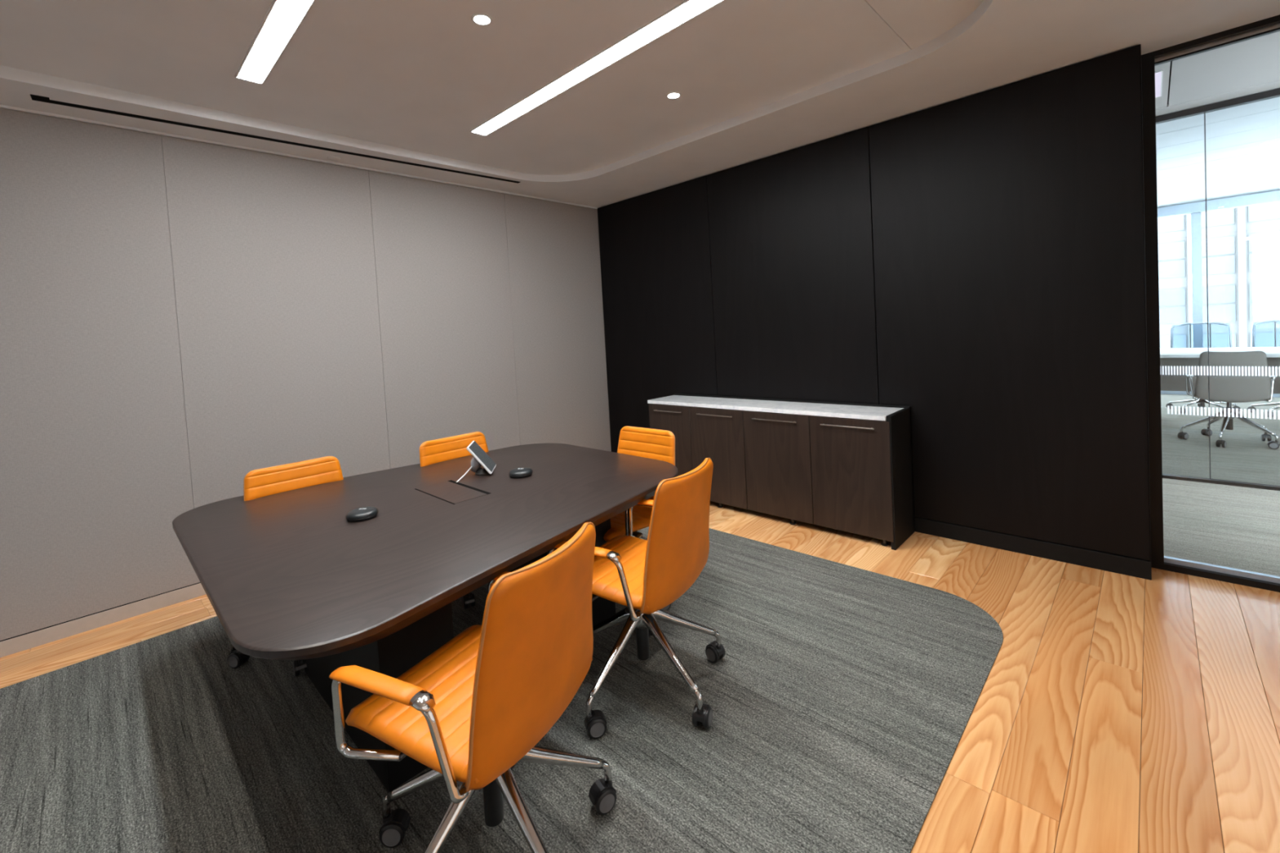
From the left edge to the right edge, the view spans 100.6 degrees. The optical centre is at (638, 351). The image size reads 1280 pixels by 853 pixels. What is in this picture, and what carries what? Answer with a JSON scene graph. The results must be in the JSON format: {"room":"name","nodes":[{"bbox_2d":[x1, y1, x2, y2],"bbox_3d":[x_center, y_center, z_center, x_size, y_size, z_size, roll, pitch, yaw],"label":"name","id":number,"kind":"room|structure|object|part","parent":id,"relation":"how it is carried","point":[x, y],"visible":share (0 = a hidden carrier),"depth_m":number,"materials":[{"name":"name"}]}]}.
{"room":"office","nodes":[
{"label":"office","id":0,"kind":"room"},
{"bbox_2d":[0,107,611,640],"bbox_3d":[-2.615,0.029,3.620,0.200,2.962,6.320,-1,3,44],"label":"wall","id":1,"kind":"structure","parent":0,"point":[181,319],"depth_m":3.42,"materials":[{"name":"grey paint"}]},
{"bbox_3d":[-3.233,0.106,2.851,0.020,2.760,1.188,-1,3,44],"label":"fabric panel","id":2,"kind":"part","parent":1,"relation":"part of","materials":[{"name":"grey fabric"}]},
{"bbox_2d":[0,582,206,657],"bbox_3d":[-2.478,1.466,3.603,0.022,0.080,6.300,-1,3,44],"label":"baseboard","id":3,"kind":"structure","parent":1,"relation":"attached to","point":[45,636],"depth_m":3.00,"materials":[{"name":"beige paint"}]},
{"bbox_3d":[-2.408,0.029,3.704,0.020,2.760,1.186,-1,3,44],"label":"fabric panel","id":4,"kind":"part","parent":1,"relation":"part of","materials":[{"name":"grey fabric"}]},
{"bbox_2d":[0,104,597,208],"bbox_3d":[-2.631,-1.343,3.497,0.026,0.014,6.300,-1,3,44],"label":"trim","id":5,"kind":"structure","parent":1,"relation":"attached to","point":[12,108],"depth_m":3.52,"materials":[{"name":"paint"}]},
{"bbox_3d":[-1.584,-0.048,4.557,0.020,2.760,1.187,-1,3,44],"label":"fabric panel","id":6,"kind":"part","parent":1,"relation":"part of","materials":[{"name":"grey fabric"}]},
{"bbox_3d":[-0.772,-0.124,5.398,0.020,2.760,1.151,-1,3,44],"label":"fabric panel","id":7,"kind":"part","parent":1,"relation":"part of","materials":[{"name":"grey fabric"}]},
{"bbox_2d":[0,0,1279,208],"bbox_3d":[-0.386,-1.500,1.510,6.020,0.200,6.580,-1,3,44],"label":"ceiling","id":8,"kind":"structure","parent":0,"point":[409,81],"depth_m":2.80,"materials":[{"name":"paint"}]},
{"bbox_2d":[30,93,519,182],"bbox_3d":[-2.060,-1.387,3.679,2.840,0.002,0.080,-5,3,-43],"label":"ceiling vent","id":9,"kind":"object","parent":8,"relation":"in","point":[34,97],"visible":1,"depth_m":3.29,"materials":[{"name":"black metal"}]},
{"bbox_2d":[234,0,316,84],"bbox_3d":[-1.141,-1.431,1.915,2.478,0.006,0.124,-1,3,44],"label":"recessed light","id":10,"kind":"object","parent":8,"relation":"in","point":[285,15],"visible":1,"depth_m":2.41,"materials":[{"name":"white paint"}]},
{"bbox_2d":[327,155,340,160],"bbox_3d":[-2.183,-1.383,3.814,0.082,0.006,0.082,-1,3,44],"label":"sprinkler cover","id":11,"kind":"object","parent":8,"relation":"attached to","point":[331,157],"visible":1,"depth_m":3.81,"materials":[{"name":"metal"}]},
{"bbox_3d":[-1.330,-1.441,2.117,3.007,0.020,4.975,-1,3,44],"label":"panel","id":12,"kind":"part","parent":8,"relation":"part of","materials":[{"name":"paint"}]},
{"bbox_2d":[471,13,492,26],"bbox_3d":[-0.693,-1.472,2.360,0.092,0.005,0.092,-1,3,44],"label":"recessed light","id":13,"kind":"object","parent":8,"relation":"in","point":[480,19],"visible":1,"depth_m":2.36,"materials":[{"name":"white paint"}]},
{"bbox_2d":[469,0,724,136],"bbox_3d":[-0.232,-1.514,2.816,2.423,0.006,0.124,-1,3,44],"label":"recessed light","id":14,"kind":"object","parent":8,"relation":"in","point":[686,9],"visible":1,"depth_m":2.76,"materials":[{"name":"white paint"}]},
{"bbox_2d":[666,91,680,98],"bbox_3d":[0.216,-1.555,3.233,0.092,0.005,0.092,-1,3,44],"label":"recessed light","id":15,"kind":"object","parent":8,"relation":"in","point":[674,95],"visible":1,"depth_m":3.23,"materials":[{"name":"white paint"}]},
{"bbox_3d":[-0.073,-1.465,0.900,0.484,0.020,4.975,-1,3,44],"label":"panel","id":16,"kind":"part","parent":8,"relation":"part of","materials":[{"name":"paint"}]},
{"bbox_2d":[0,394,1279,852],"bbox_3d":[4.397,1.213,2.860,11.100,0.124,14.800,-1,3,44],"label":"floor","id":17,"kind":"structure","parent":0,"point":[1113,713],"depth_m":2.20,"materials":[{"name":"brown wood"}]},
{"bbox_2d":[0,526,1003,852],"bbox_3d":[-1.159,1.496,1.921,3.365,0.011,5.310,-1,3,44],"label":"carpet","id":18,"kind":"object","parent":17,"relation":"on","point":[842,699],"visible":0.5,"depth_m":1.98,"materials":[{"name":"grey carpet"}]},
{"bbox_2d":[226,456,343,676],"bbox_3d":[-1.713,1.049,2.755,0.712,0.879,0.716,-1,3,44],"label":"leather chair","id":19,"kind":"object","parent":18,"relation":"on","point":[260,482],"visible":0.15,"depth_m":2.88,"materials":[{"name":"leather"}]},
{"bbox_2d":[228,649,247,659],"bbox_3d":[-1.919,1.449,2.551,0.080,0.036,0.040,-3,2,10],"label":"hood","id":20,"kind":"object","parent":19,"relation":"attached to","point":[234,654],"depth_m":2.53,"materials":[{"name":"black plastic"}]},
{"bbox_2d":[296,659,306,671],"bbox_3d":[-1.557,1.432,2.458,0.040,0.036,0.080,-5,3,-38],"label":"hood","id":21,"kind":"object","parent":19,"relation":"attached to","point":[300,664],"depth_m":2.43,"materials":[{"name":"black plastic"}]},
{"bbox_2d":[172,443,678,792],"bbox_3d":[-0.880,1.078,2.696,1.985,0.736,2.073,-1,3,44],"label":"meeting table","id":22,"kind":"object","parent":18,"relation":"on","point":[286,575],"visible":0.88,"depth_m":2.06,"materials":[{"name":"brown wood"}]},
{"bbox_2d":[345,506,377,522],"bbox_3d":[-1.230,0.723,2.370,0.130,0.036,0.130,-3,2,-1],"label":"table microphone","id":23,"kind":"object","parent":22,"relation":"on","point":[362,513],"visible":1,"depth_m":2.33,"materials":[{"name":"black plastic"}]},
{"bbox_2d":[456,440,496,482],"bbox_3d":[-0.900,0.614,3.013,0.160,0.171,0.302,-3,2,2],"label":"panel","id":24,"kind":"object","parent":22,"relation":"on","point":[480,458],"visible":1,"depth_m":3.01,"materials":[{"name":"white plastic"}]},
{"bbox_2d":[508,466,533,478],"bbox_3d":[-0.649,0.670,2.942,0.130,0.036,0.130,-3,2,-1],"label":"table microphone","id":25,"kind":"object","parent":22,"relation":"on","point":[523,472],"visible":1,"depth_m":2.90,"materials":[{"name":"black plastic"}]},
{"bbox_2d":[418,431,488,608],"bbox_3d":[-1.010,0.989,3.324,0.696,0.879,0.727,-1,3,44],"label":"leather chair","id":26,"kind":"object","parent":18,"relation":"on","point":[437,451],"visible":0.2,"depth_m":3.42,"materials":[{"name":"leather"}]},
{"bbox_2d":[464,592,474,604],"bbox_3d":[-0.952,1.379,2.985,0.040,0.036,0.080,-4,2,-29],"label":"hood","id":27,"kind":"object","parent":26,"relation":"attached to","point":[469,597],"depth_m":2.96,"materials":[{"name":"black plastic"}]},
{"bbox_2d":[328,521,616,852],"bbox_3d":[-0.450,0.992,1.497,0.725,0.948,0.688,-2,2,27],"label":"leather chair","id":28,"kind":"object","parent":18,"relation":"on","point":[479,705],"visible":0.99,"depth_m":1.36,"materials":[{"name":"leather"}]},
{"bbox_2d":[378,808,410,833],"bbox_3d":[-0.736,1.419,1.607,0.080,0.036,0.040,-3,2,-3],"label":"hood","id":29,"kind":"object","parent":28,"relation":"attached to","point":[397,820],"depth_m":1.59,"materials":[{"name":"black plastic"}]},
{"bbox_3d":[-0.593,0.922,1.313,0.415,0.254,0.082,-2,2,27],"label":"arm frame","id":30,"kind":"part","parent":28,"relation":"part of","materials":[{"name":"metal"}]},
{"bbox_3d":[-0.428,1.028,1.523,0.250,0.033,0.470,-2,2,27],"label":"seat frame","id":31,"kind":"part","parent":28,"relation":"part of","materials":[{"name":"metal"}]},
{"bbox_3d":[-0.477,0.979,1.545,0.506,0.068,0.502,-2,2,27],"label":"seat","id":32,"kind":"part","parent":28,"relation":"part of","materials":[{"name":"orange leather"}]},
{"bbox_3d":[-0.359,0.893,1.766,0.415,0.254,0.082,-2,2,27],"label":"arm frame","id":33,"kind":"part","parent":28,"relation":"part of","materials":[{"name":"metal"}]},
{"bbox_2d":[588,778,616,805],"bbox_3d":[-0.113,1.382,1.677,0.080,0.036,0.040,-4,2,-31],"label":"hood","id":34,"kind":"object","parent":28,"relation":"attached to","point":[602,793],"depth_m":1.66,"materials":[{"name":"black plastic"}]},
{"bbox_2d":[546,457,725,738],"bbox_3d":[-0.012,0.940,2.226,0.733,0.949,0.711,-2,3,34],"label":"leather chair","id":35,"kind":"object","parent":18,"relation":"on","point":[644,576],"visible":0.9,"depth_m":2.06,"materials":[{"name":"leather"}]},
{"bbox_3d":[-0.177,0.872,2.059,0.415,0.254,0.082,-2,3,34],"label":"arm frame","id":36,"kind":"part","parent":35,"relation":"part of","materials":[{"name":"metal"}]},
{"bbox_2d":[583,710,607,728],"bbox_3d":[-0.160,1.373,1.989,0.080,0.036,0.040,-4,2,-17],"label":"hood","id":37,"kind":"object","parent":35,"relation":"attached to","point":[595,719],"depth_m":1.97,"materials":[{"name":"black plastic"}]},
{"bbox_3d":[0.010,0.977,2.249,0.250,0.033,0.470,-2,3,34],"label":"seat frame","id":38,"kind":"part","parent":35,"relation":"part of","materials":[{"name":"metal"}]},
{"bbox_3d":[0.106,0.840,2.482,0.415,0.254,0.082,-2,3,34],"label":"arm frame","id":39,"kind":"part","parent":35,"relation":"part of","materials":[{"name":"metal"}]},
{"bbox_3d":[-0.036,0.928,2.276,0.506,0.068,0.502,-2,3,34],"label":"seat","id":40,"kind":"part","parent":35,"relation":"part of","materials":[{"name":"orange leather"}]},
{"bbox_2d":[693,703,710,723],"bbox_3d":[0.241,1.350,2.001,0.040,0.036,0.080,-2,2,24],"label":"hood","id":41,"kind":"object","parent":35,"relation":"attached to","point":[702,714],"depth_m":1.97,"materials":[{"name":"black plastic"}]},
{"bbox_2d":[705,640,724,656],"bbox_3d":[0.346,1.330,2.390,0.040,0.036,0.080,-5,3,-41],"label":"hood","id":42,"kind":"object","parent":35,"relation":"attached to","point":[714,648],"depth_m":2.37,"materials":[{"name":"black plastic"}]},
{"bbox_2d":[603,426,675,610],"bbox_3d":[-0.088,0.940,3.084,0.711,0.894,0.717,-1,3,43],"label":"leather chair","id":43,"kind":"object","parent":18,"relation":"on","point":[651,443],"visible":0.23,"depth_m":3.18,"materials":[{"name":"leather"}]},
{"bbox_3d":[-0.130,0.958,3.077,0.502,0.068,0.506,-1,3,43],"label":"seat","id":44,"kind":"part","parent":43,"relation":"part of","materials":[{"name":"orange leather"}]},
{"bbox_3d":[0.057,0.883,2.904,0.082,0.254,0.415,-1,3,43],"label":"arm frame","id":45,"kind":"part","parent":43,"relation":"part of","materials":[{"name":"metal"}]},
{"bbox_3d":[-0.092,1.005,3.116,0.470,0.033,0.250,-1,3,43],"label":"seat frame","id":46,"kind":"part","parent":43,"relation":"part of","materials":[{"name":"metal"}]},
{"bbox_2d":[647,393,915,550],"bbox_3d":[1.000,0.847,4.279,2.122,0.882,0.416,-1,3,44],"label":"credenza","id":47,"kind":"object","parent":17,"relation":"on","point":[847,467],"visible":0.82,"depth_m":3.84,"materials":[{"name":"black laminate"}]},
{"bbox_3d":[0.261,0.530,4.689,0.317,0.008,0.022,-1,3,44],"label":"handle","id":48,"kind":"part","parent":47,"relation":"part of","materials":[{"name":"metal"}]},
{"bbox_3d":[0.295,0.868,4.718,0.468,0.782,0.022,-1,3,44],"label":"door","id":49,"kind":"part","parent":47,"relation":"part of","materials":[{"name":"brown wood"}]},
{"bbox_3d":[0.622,0.523,4.340,0.357,0.008,0.022,-1,3,44],"label":"handle","id":50,"kind":"part","parent":47,"relation":"part of","materials":[{"name":"metal"}]},
{"bbox_3d":[0.656,0.861,4.368,0.528,0.782,0.022,-1,3,44],"label":"door","id":51,"kind":"part","parent":47,"relation":"part of","materials":[{"name":"brown wood"}]},
{"bbox_3d":[1.011,0.515,3.963,0.368,0.008,0.022,-1,3,44],"label":"handle","id":52,"kind":"part","parent":47,"relation":"part of","materials":[{"name":"metal"}]},
{"bbox_3d":[1.045,0.853,3.991,0.545,0.782,0.022,-1,3,44],"label":"door","id":53,"kind":"part","parent":47,"relation":"part of","materials":[{"name":"brown wood"}]},
{"bbox_3d":[1.405,0.508,3.582,0.366,0.008,0.022,-1,3,44],"label":"handle","id":54,"kind":"part","parent":47,"relation":"part of","materials":[{"name":"metal"}]},
{"bbox_3d":[1.439,0.846,3.610,0.541,0.782,0.022,-1,3,44],"label":"door","id":55,"kind":"part","parent":47,"relation":"part of","materials":[{"name":"brown wood"}]},
{"bbox_3d":[1.762,0.837,3.560,0.028,0.871,0.389,-1,3,44],"label":"panel","id":56,"kind":"part","parent":47,"relation":"part of","materials":[{"name":"black laminate"}]},
{"bbox_2d":[1165,322,1240,413],"bbox_3d":[7.638,0.212,7.204,0.701,1.194,0.662,-1,3,44],"label":"mesh chair","id":57,"kind":"object","parent":17,"relation":"on","point":[1201,402],"visible":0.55,"depth_m":7.20,"materials":[{"name":"metal"}]},
{"bbox_3d":[7.571,0.689,7.349,0.040,0.091,0.336,-4,2,-26],"label":"leg","id":58,"kind":"part","parent":57,"relation":"part of","materials":[{"name":"metal"}]},
{"bbox_3d":[7.482,0.700,7.171,0.336,0.091,0.040,-4,2,-10],"label":"leg","id":59,"kind":"part","parent":57,"relation":"part of","materials":[{"name":"metal"}]},
{"bbox_3d":[7.757,-0.071,7.335,0.595,0.651,0.036,-1,3,44],"label":"frame","id":60,"kind":"part","parent":57,"relation":"part of","materials":[{"name":"metal"}]},
{"bbox_3d":[7.614,0.698,7.040,0.040,0.091,0.336,-3,2,10],"label":"leg","id":61,"kind":"part","parent":57,"relation":"part of","materials":[{"name":"metal"}]},
{"bbox_3d":[7.791,0.685,7.131,0.336,0.091,0.040,-2,2,26],"label":"leg","id":62,"kind":"part","parent":57,"relation":"part of","materials":[{"name":"metal"}]},
{"bbox_2d":[1155,88,1279,490],"bbox_3d":[5.966,-0.465,3.004,9.000,3.050,0.060,-1,3,44],"label":"glass partition","id":63,"kind":"structure","parent":17,"relation":"on","point":[1274,93],"depth_m":4.27,"materials":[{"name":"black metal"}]},
{"bbox_3d":[4.233,-0.422,4.682,1.063,2.970,0.010,-1,3,44],"label":"pane","id":64,"kind":"part","parent":63,"relation":"part of","materials":[{"name":"clear glass"}]},
{"bbox_3d":[6.049,1.041,3.060,9.000,0.030,0.060,-1,3,44],"label":"frame sill","id":65,"kind":"part","parent":63,"relation":"part of","materials":[{"name":"black metal"}]},
{"bbox_3d":[5.013,-0.437,3.927,1.097,2.970,0.010,-1,3,44],"label":"pane","id":66,"kind":"part","parent":63,"relation":"part of","materials":[{"name":"clear glass"}]},
{"bbox_2d":[1157,190,1279,397],"bbox_3d":[10.127,-0.905,7.311,9.000,3.150,0.310,-1,3,44],"label":"window","id":67,"kind":"structure","parent":17,"relation":"on","point":[1195,209],"depth_m":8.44,"materials":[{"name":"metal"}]},
{"bbox_3d":[10.211,0.617,7.368,9.000,0.100,0.310,-1,3,44],"label":"sill","id":68,"kind":"part","parent":67,"relation":"part of","materials":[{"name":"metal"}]},
{"bbox_2d":[1160,346,1279,393],"bbox_3d":[7.976,0.413,5.495,6.600,0.880,1.250,-1,3,44],"label":"conference table","id":69,"kind":"object","parent":17,"relation":"on","point":[1171,357],"visible":0.02,"depth_m":6.40,"materials":[{"name":"white paint"}]},
{"bbox_2d":[1177,351,1279,448],"bbox_3d":[6.121,0.467,5.554,0.699,0.972,0.726,-1,3,42],"label":"chair","id":70,"kind":"object","parent":17,"relation":"on","point":[1228,389],"visible":0.93,"depth_m":5.35,"materials":[{"name":"metal"}]},
{"bbox_3d":[5.980,0.371,5.730,0.082,0.254,0.415,-1,3,42],"label":"arm frame","id":71,"kind":"part","parent":70,"relation":"part of","materials":[{"name":"metal"}]},
{"bbox_2d":[1217,440,1224,444],"bbox_3d":[5.893,0.913,5.372,0.080,0.036,0.040,-4,2,-28],"label":"hood","id":72,"kind":"object","parent":70,"relation":"attached to","point":[1219,442],"depth_m":5.35,"materials":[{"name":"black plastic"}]},
{"bbox_3d":[6.353,0.744,5.529,0.346,0.263,0.062,-3,2,4],"label":"leg","id":73,"kind":"part","parent":70,"relation":"part of","materials":[{"name":"metal"}]},
{"bbox_2d":[1263,433,1270,438],"bbox_3d":[6.507,0.875,5.506,0.040,0.036,0.080,-1,3,42],"label":"hood","id":74,"kind":"object","parent":70,"relation":"attached to","point":[1265,435],"depth_m":5.49,"materials":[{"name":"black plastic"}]},
{"bbox_3d":[6.360,0.363,5.388,0.082,0.254,0.415,-1,3,42],"label":"arm frame","id":75,"kind":"part","parent":70,"relation":"part of","materials":[{"name":"metal"}]},
{"bbox_2d":[1247,320,1279,417],"bbox_3d":[8.184,0.202,6.676,0.701,1.194,0.662,-1,3,44],"label":"mesh chair","id":76,"kind":"object","parent":17,"relation":"on","point":[1277,404],"visible":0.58,"depth_m":6.87,"materials":[{"name":"metal"}]},
{"bbox_3d":[8.117,0.678,6.821,0.040,0.091,0.336,-4,2,-26],"label":"leg","id":77,"kind":"part","parent":76,"relation":"part of","materials":[{"name":"metal"}]},
{"bbox_3d":[8.303,-0.082,6.807,0.595,0.651,0.036,-1,3,44],"label":"frame","id":78,"kind":"part","parent":76,"relation":"part of","materials":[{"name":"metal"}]},
{"bbox_3d":[8.028,0.690,6.643,0.336,0.091,0.040,-4,2,-10],"label":"leg","id":79,"kind":"part","parent":76,"relation":"part of","materials":[{"name":"metal"}]},
{"bbox_2d":[597,44,1151,560],"bbox_3d":[1.181,-0.212,4.473,4.474,2.962,0.240,-1,3,44],"label":"wall","id":80,"kind":"structure","parent":0,"point":[974,264],"depth_m":3.47,"materials":[{"name":"black wood"}]},
{"bbox_3d":[0.165,-0.187,5.303,1.460,2.750,0.020,-1,3,44],"label":"wood panel","id":81,"kind":"part","parent":80,"relation":"part of","materials":[{"name":"black wood"}]},
{"bbox_3d":[1.200,-0.207,4.302,1.408,2.750,0.020,-1,3,44],"label":"wood panel","id":82,"kind":"part","parent":80,"relation":"part of","materials":[{"name":"black wood"}]},
{"bbox_3d":[2.211,-0.226,3.324,1.395,2.750,0.020,-1,3,44],"label":"wood panel","id":83,"kind":"part","parent":80,"relation":"part of","materials":[{"name":"black wood"}]},
{"bbox_2d":[914,516,1151,580],"bbox_3d":[1.254,1.221,4.376,4.276,0.100,0.024,-1,3,44],"label":"baseboard","id":84,"kind":"structure","parent":80,"relation":"attached to","point":[1112,562],"depth_m":3.22,"materials":[{"name":"black laminate"}]},
{"bbox_2d":[1139,44,1151,561],"bbox_3d":[2.789,-0.190,2.921,0.004,2.856,0.240,-1,3,44],"label":"trim","id":85,"kind":"structure","parent":80,"relation":"attached to","point":[1140,45],"depth_m":2.84,"materials":[{"name":"black metal"}]},
{"bbox_2d":[1141,14,1279,592],"bbox_3d":[3.479,-0.212,2.392,1.728,2.864,0.060,-1,3,44],"label":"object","id":86,"kind":"structure","parent":80,"relation":"in","point":[1269,25],"depth_m":2.93,"materials":[{"name":"black metal"}]},
{"bbox_3d":[3.576,1.199,2.425,1.674,0.034,0.060,-1,3,44],"label":"frame sill","id":87,"kind":"part","parent":86,"relation":"part of","materials":[{"name":"black metal"}]},
{"bbox_2d":[1155,31,1279,115],"bbox_3d":[5.120,-2.016,2.162,9.000,0.200,2.100,-1,3,44],"label":"ceiling","id":88,"kind":"structure","parent":0,"point":[1251,66],"depth_m":3.67,"materials":[{"name":"white paint"}]},
{"bbox_2d":[1155,70,1162,97],"bbox_3d":[3.685,-1.895,3.796,0.082,0.006,0.610,-1,3,44],"label":"recessed light","id":89,"kind":"object","parent":88,"relation":"in","point":[1158,74],"visible":0.41,"depth_m":3.76,"materials":[{"name":"white paint"}]},
{"bbox_3d":[2.878,-1.892,4.584,2.405,0.020,1.320,-1,3,44],"label":"panel","id":90,"kind":"part","parent":88,"relation":"part of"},
{"bbox_3d":[5.782,-1.988,2.845,9.000,0.020,0.205,-1,3,44],"label":"panel","id":91,"kind":"part","parent":88,"relation":"part of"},
{"bbox_2d":[1155,87,1279,207],"bbox_3d":[8.002,-2.286,5.143,9.000,0.200,6.070,-1,3,44],"label":"ceiling","id":92,"kind":"structure","parent":0,"point":[1242,142],"depth_m":5.68,"materials":[{"name":"white paint"}]},
{"bbox_3d":[6.981,-2.105,4.085,9.000,0.030,0.612,-1,3,44],"label":"panel","id":93,"kind":"part","parent":92,"relation":"part of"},
{"bbox_3d":[6.551,-2.065,3.640,9.000,0.030,0.612,-1,3,44],"label":"panel","id":94,"kind":"part","parent":92,"relation":"part of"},
{"bbox_3d":[6.121,-2.025,3.195,9.000,0.030,0.612,-1,3,44],"label":"panel","id":95,"kind":"part","parent":92,"relation":"part of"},
{"bbox_3d":[9.130,-2.306,6.310,9.000,0.030,0.612,-1,3,44],"label":"panel","id":96,"kind":"part","parent":92,"relation":"part of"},
{"bbox_3d":[8.700,-2.266,5.865,9.000,0.030,0.612,-1,3,44],"label":"panel","id":97,"kind":"part","parent":92,"relation":"part of","materials":[{"name":"white paint"}]},
{"bbox_3d":[8.271,-2.226,5.420,9.000,0.030,0.612,-1,3,44],"label":"panel","id":98,"kind":"part","parent":92,"relation":"part of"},
{"bbox_3d":[7.841,-2.185,4.975,9.000,0.030,0.612,-1,3,44],"label":"panel","id":99,"kind":"part","parent":92,"relation":"part of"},
{"bbox_3d":[7.411,-2.145,4.530,9.000,0.030,0.612,-1,3,44],"label":"panel","id":100,"kind":"part","parent":92,"relation":"part of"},
{"bbox_3d":[9.942,-2.382,7.149,9.000,0.030,0.472,-1,3,44],"label":"panel","id":101,"kind":"part","parent":92,"relation":"part of","materials":[{"name":"white"}]},
{"bbox_3d":[9.560,-2.346,6.755,9.000,0.030,0.612,-1,3,44],"label":"panel","id":102,"kind":"part","parent":92,"relation":"part of","materials":[{"name":"white"}]}
]}

